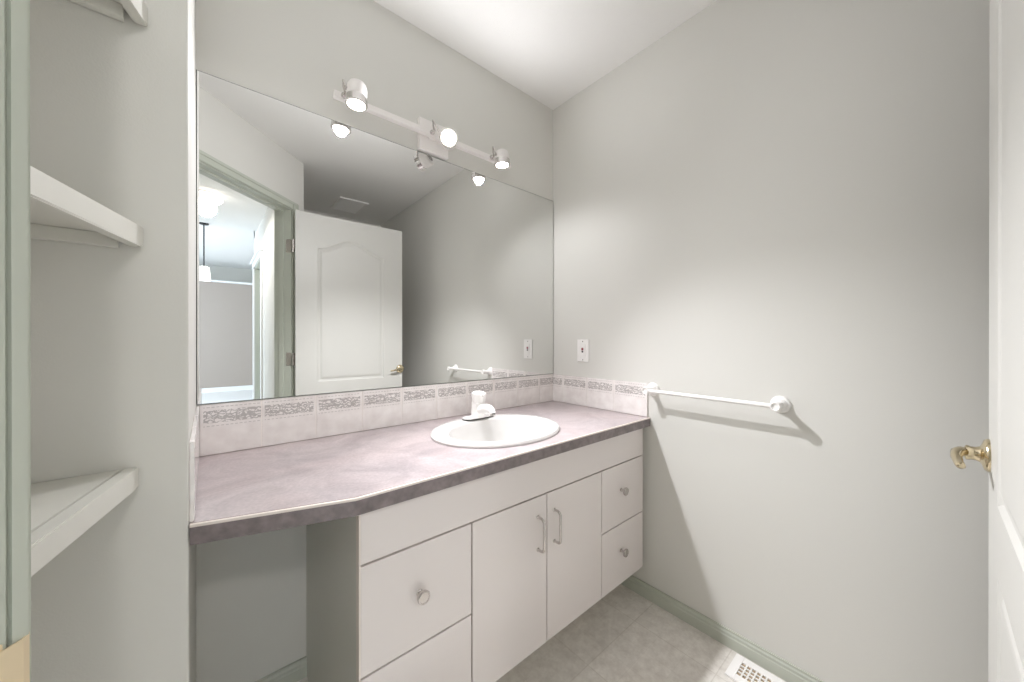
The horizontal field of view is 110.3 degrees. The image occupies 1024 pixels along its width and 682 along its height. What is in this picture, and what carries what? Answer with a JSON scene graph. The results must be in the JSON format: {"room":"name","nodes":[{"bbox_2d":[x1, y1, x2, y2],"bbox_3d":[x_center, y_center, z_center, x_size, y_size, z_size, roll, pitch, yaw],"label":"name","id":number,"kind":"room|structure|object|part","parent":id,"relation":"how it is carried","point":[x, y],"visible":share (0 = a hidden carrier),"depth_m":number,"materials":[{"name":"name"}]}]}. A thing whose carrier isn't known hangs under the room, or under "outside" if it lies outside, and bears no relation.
{"room":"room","nodes":[
{"label":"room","id":0,"kind":"room"},
{"bbox_2d":[31,467,138,576],"bbox_3d":[-0.695,0.236,0.304,0.483,0.040,0.403,0,0,-40],"label":"corner shelf","id":1,"kind":"object","parent":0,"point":[62,510],"visible":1,"depth_m":0.48,"materials":[{"name":"paint"}]},
{"bbox_2d":[30,0,195,681],"bbox_3d":[-1.050,-0.081,0.596,0.772,2.440,0.499,0,0,-40],"label":"wall","id":2,"kind":"structure","parent":0,"point":[113,101],"depth_m":0.60,"materials":[{"name":"paint"}]},
{"bbox_2d":[189,406,199,522],"bbox_3d":[-0.752,0.262,0.848,0.007,0.149,0.486,0,0,-40],"label":"tile splash","id":3,"kind":"structure","parent":2,"relation":"attached to","point":[194,444],"depth_m":0.67,"materials":[{"name":"tile"}]},
{"bbox_2d":[196,0,552,681],"bbox_3d":[-0.632,-0.082,1.345,2.381,2.440,0.100,0,0,-40],"label":"wall","id":4,"kind":"structure","parent":0,"point":[251,589],"depth_m":1.22,"materials":[{"name":"paint"}]},
{"bbox_2d":[255,656,306,681],"bbox_3d":[-0.806,1.107,1.125,0.283,0.062,0.012,0,0,-40],"label":"baseboard","id":5,"kind":"structure","parent":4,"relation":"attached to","point":[295,671],"depth_m":1.18,"materials":[{"name":"green paint"}]},
{"bbox_2d":[196,70,552,404],"bbox_3d":[-0.342,-0.301,1.521,1.505,0.970,0.006,0,0,-40],"label":"frameless mirror","id":6,"kind":"object","parent":4,"relation":"attached to","point":[332,256],"visible":1,"depth_m":1.30,"materials":[{"name":"silver mirror"}]},
{"bbox_2d":[200,374,552,456],"bbox_3d":[-0.341,0.261,1.522,1.493,0.149,0.007,0,0,-40],"label":"tile splash","id":7,"kind":"structure","parent":4,"relation":"attached to","point":[233,426],"depth_m":1.29,"materials":[{"name":"tile"}]},
{"bbox_2d":[333,78,510,168],"bbox_3d":[-0.289,-0.849,1.464,0.796,0.150,0.158,0,0,-40],"label":"vanity light bar","id":8,"kind":"object","parent":4,"relation":"attached to","point":[434,139],"visible":1,"depth_m":1.43,"materials":[{"name":"white metal"}]},
{"bbox_3d":[-0.335,-0.858,1.516,0.136,0.132,0.021,0,0,-40],"label":"wall plate","id":9,"kind":"part","parent":8,"relation":"part of","materials":[{"name":"white metal"}]},
{"bbox_2d":[297,584,785,681],"bbox_3d":[0.158,1.170,0.202,2.900,0.060,3.100,0,0,-40],"label":"floor","id":10,"kind":"structure","parent":0,"point":[624,636],"depth_m":1.31,"materials":[{"name":"grey tile"}]},
{"bbox_2d":[306,428,642,681],"bbox_3d":[-0.043,0.756,1.389,1.228,0.764,0.595,0,0,-40],"label":"vanity cabinet","id":11,"kind":"object","parent":10,"relation":"on","point":[464,582],"visible":0.96,"depth_m":1.02,"materials":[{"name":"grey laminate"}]},
{"bbox_3d":[-0.521,0.757,1.017,0.016,0.764,0.544,0,0,-40],"label":"panel","id":12,"kind":"part","parent":11,"relation":"part of","materials":[{"name":"grey laminate"}]},
{"bbox_3d":[-0.230,0.874,0.894,0.294,0.236,0.018,0,0,-40],"label":"drawer","id":13,"kind":"part","parent":11,"relation":"part of","materials":[{"name":"white laminate"}]},
{"bbox_3d":[-0.230,0.627,0.894,0.294,0.247,0.018,0,0,-40],"label":"drawer","id":14,"kind":"part","parent":11,"relation":"part of","materials":[{"name":"white laminate"}]},
{"bbox_2d":[189,401,649,545],"bbox_3d":[-0.153,0.355,1.302,1.507,0.038,0.586,0,0,-40],"label":"countertop","id":15,"kind":"structure","parent":11,"relation":"on","point":[251,491],"depth_m":0.95,"materials":[{"name":"laminate"}]},
{"bbox_2d":[462,391,495,420],"bbox_3d":[-0.115,0.265,1.466,0.151,0.113,0.143,0,0,-40],"label":"faucet","id":16,"kind":"object","parent":15,"relation":"on","point":[479,410],"visible":1,"depth_m":1.47,"materials":[{"name":"white plastic"}]},
{"bbox_3d":[-0.142,0.317,1.497,0.148,0.007,0.050,0,0,-40],"label":"deck plate","id":17,"kind":"part","parent":16,"relation":"part of","materials":[{"name":"white plastic"}]},
{"bbox_3d":[-0.135,0.233,1.490,0.062,0.049,0.074,0,0,-40],"label":"handle","id":18,"kind":"part","parent":16,"relation":"part of","materials":[{"name":"white plastic"}]},
{"bbox_3d":[-0.105,0.284,1.455,0.044,0.054,0.110,0,0,-40],"label":"spout","id":19,"kind":"part","parent":16,"relation":"part of","materials":[{"name":"white plastic"}]},
{"bbox_2d":[430,414,559,448],"bbox_3d":[-0.054,0.395,1.349,0.514,0.148,0.426,0,0,-40],"label":"sink","id":20,"kind":"object","parent":15,"relation":"in","point":[499,430],"visible":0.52,"depth_m":1.43,"materials":[{"name":"white ceramic"}]},
{"bbox_3d":[-0.220,0.622,0.872,0.033,0.033,0.028,0,0,-40],"label":"knob","id":21,"kind":"part","parent":11,"relation":"part of","materials":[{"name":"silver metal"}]},
{"bbox_3d":[-0.003,0.748,1.087,0.292,0.488,0.018,0,0,-40],"label":"door","id":22,"kind":"part","parent":11,"relation":"part of","materials":[{"name":"white laminate"}]},
{"bbox_3d":[0.094,0.619,1.136,0.012,0.117,0.032,0,0,-40],"label":"pull handle","id":23,"kind":"part","parent":11,"relation":"part of","materials":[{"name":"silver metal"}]},
{"bbox_3d":[0.152,0.619,1.186,0.012,0.117,0.032,0,0,-40],"label":"pull handle","id":24,"kind":"part","parent":11,"relation":"part of","materials":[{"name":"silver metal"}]},
{"bbox_3d":[0.225,0.747,1.280,0.298,0.488,0.018,0,0,-40],"label":"door","id":25,"kind":"part","parent":11,"relation":"part of","materials":[{"name":"white laminate"}]},
{"bbox_3d":[0.455,0.623,1.476,0.300,0.241,0.018,0,0,-40],"label":"drawer","id":26,"kind":"part","parent":11,"relation":"part of","materials":[{"name":"white laminate"}]},
{"bbox_3d":[0.455,0.870,1.476,0.300,0.242,0.018,0,0,-40],"label":"drawer","id":27,"kind":"part","parent":11,"relation":"part of","materials":[{"name":"white laminate"}]},
{"bbox_3d":[0.453,0.855,1.445,0.033,0.033,0.028,0,0,-40],"label":"knob","id":28,"kind":"part","parent":11,"relation":"part of","materials":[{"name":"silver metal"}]},
{"bbox_3d":[0.453,0.607,1.445,0.033,0.033,0.028,0,0,-40],"label":"knob","id":29,"kind":"part","parent":11,"relation":"part of","materials":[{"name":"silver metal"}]},
{"bbox_2d":[725,654,784,681],"bbox_3d":[0.873,1.135,1.135,0.119,0.006,0.316,0,0,-40],"label":"floor vent","id":30,"kind":"object","parent":10,"relation":"in","point":[740,669],"visible":1,"depth_m":1.22,"materials":[{"name":"white plastic"}]},
{"bbox_2d":[737,665,772,681],"bbox_3d":[0.873,1.135,1.135,0.064,0.004,0.264,0,0,-40],"label":"grille","id":31,"kind":"object","parent":30,"relation":"attached to","point":[746,673],"depth_m":1.21,"materials":[{"name":"white plastic"}]},
{"bbox_2d":[373,0,716,109],"bbox_3d":[0.552,-1.360,-0.110,2.500,0.120,3.880,0,0,-40],"label":"ceiling","id":32,"kind":"structure","parent":0,"point":[551,51],"depth_m":1.50,"materials":[{"name":"white paint"}]},
{"bbox_2d":[553,0,989,681],"bbox_3d":[1.159,-0.081,1.001,0.100,2.440,2.744,0,0,-40],"label":"wall","id":33,"kind":"structure","parent":0,"point":[766,200],"depth_m":1.17,"materials":[{"name":"paint"}]},
{"bbox_2d":[577,339,588,361],"bbox_3d":[0.366,0.049,1.846,0.010,0.117,0.074,0,0,-40],"label":"wall outlet","id":34,"kind":"object","parent":33,"relation":"attached to","point":[582,344],"visible":1,"depth_m":1.84,"materials":[{"name":"white plastic"}]},
{"bbox_2d":[553,374,647,416],"bbox_3d":[0.414,0.261,1.794,0.007,0.149,0.572,0,0,-40],"label":"tile splash","id":35,"kind":"structure","parent":33,"relation":"attached to","point":[627,397],"depth_m":1.75,"materials":[{"name":"tile"}]},
{"bbox_2d":[642,383,790,412],"bbox_3d":[0.738,0.213,1.363,0.072,0.062,0.515,0,0,-40],"label":"towel bar","id":36,"kind":"object","parent":33,"relation":"attached to","point":[780,404],"visible":1,"depth_m":1.26,"materials":[{"name":"white plastic"}]},
{"bbox_3d":[0.590,0.211,1.537,0.072,0.058,0.058,0,0,-40],"label":"post","id":37,"kind":"part","parent":36,"relation":"part of","materials":[{"name":"white plastic"}]},
{"bbox_3d":[0.719,0.213,1.347,0.016,0.020,0.439,0,0,-40],"label":"rail","id":38,"kind":"part","parent":36,"relation":"part of","materials":[{"name":"white plastic"}]},
{"bbox_3d":[0.886,0.215,1.189,0.072,0.058,0.058,0,0,-40],"label":"post","id":39,"kind":"part","parent":36,"relation":"part of","materials":[{"name":"white plastic"}]},
{"bbox_2d":[621,575,823,681],"bbox_3d":[1.222,1.108,0.841,0.012,0.062,2.215,0,0,-40],"label":"baseboard","id":40,"kind":"structure","parent":33,"relation":"attached to","point":[783,669],"depth_m":1.34,"materials":[{"name":"green paint"}]},
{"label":"wall door","id":41,"kind":"structure","parent":0,"visible":0},
{"bbox_2d":[0,0,30,681],"bbox_3d":[0.036,0.085,0.152,0.884,2.110,0.151,0,0,5],"label":"door frame","id":42,"kind":"structure","parent":41,"relation":"attached to","point":[15,268],"depth_m":0.24,"materials":[{"name":"green paint"}]},
{"bbox_2d":[0,633,29,681],"bbox_3d":[-0.342,0.231,0.227,0.005,0.057,0.053,0,0,1],"label":"strike plate","id":43,"kind":"object","parent":42,"relation":"attached to","point":[14,659],"visible":1,"depth_m":0.24,"materials":[{"name":"gold metal"}]},
{"bbox_2d":[950,0,1023,681],"bbox_3d":[0.687,0.113,0.461,0.820,2.028,0.138,0,0,-40],"label":"door","id":44,"kind":"structure","parent":42,"relation":"attached to","point":[1001,455],"depth_m":0.58,"materials":[{"name":"paint"}]},
{"bbox_3d":[0.907,0.233,0.719,0.105,0.030,0.029,0,0,-40],"label":"lever arm","id":45,"kind":"part","parent":44,"relation":"part of","materials":[{"name":"gold metal"}]},
{"bbox_3d":[0.953,0.231,0.731,0.066,0.066,0.032,0,0,-40],"label":"lever","id":46,"kind":"part","parent":44,"relation":"part of","materials":[{"name":"gold metal"}]},
{"bbox_3d":[0.698,0.113,0.470,0.762,2.028,0.035,0,0,-40],"label":"panel","id":47,"kind":"part","parent":44,"relation":"part of","materials":[{"name":"paint"}]},
{"bbox_2d":[30,166,142,248],"bbox_3d":[-0.698,-0.174,0.311,0.489,0.040,0.386,0,0,-40],"label":"corner shelf","id":48,"kind":"object","parent":41,"relation":"attached to","point":[59,212],"visible":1,"depth_m":0.51,"materials":[{"name":"paint"}]},
{"bbox_2d":[68,0,147,25],"bbox_3d":[-0.696,-0.556,0.313,0.495,0.040,0.386,0,0,-40],"label":"corner shelf","id":49,"kind":"object","parent":41,"relation":"attached to","point":[137,10],"visible":1,"depth_m":0.58,"materials":[{"name":"paint"}]}
]}

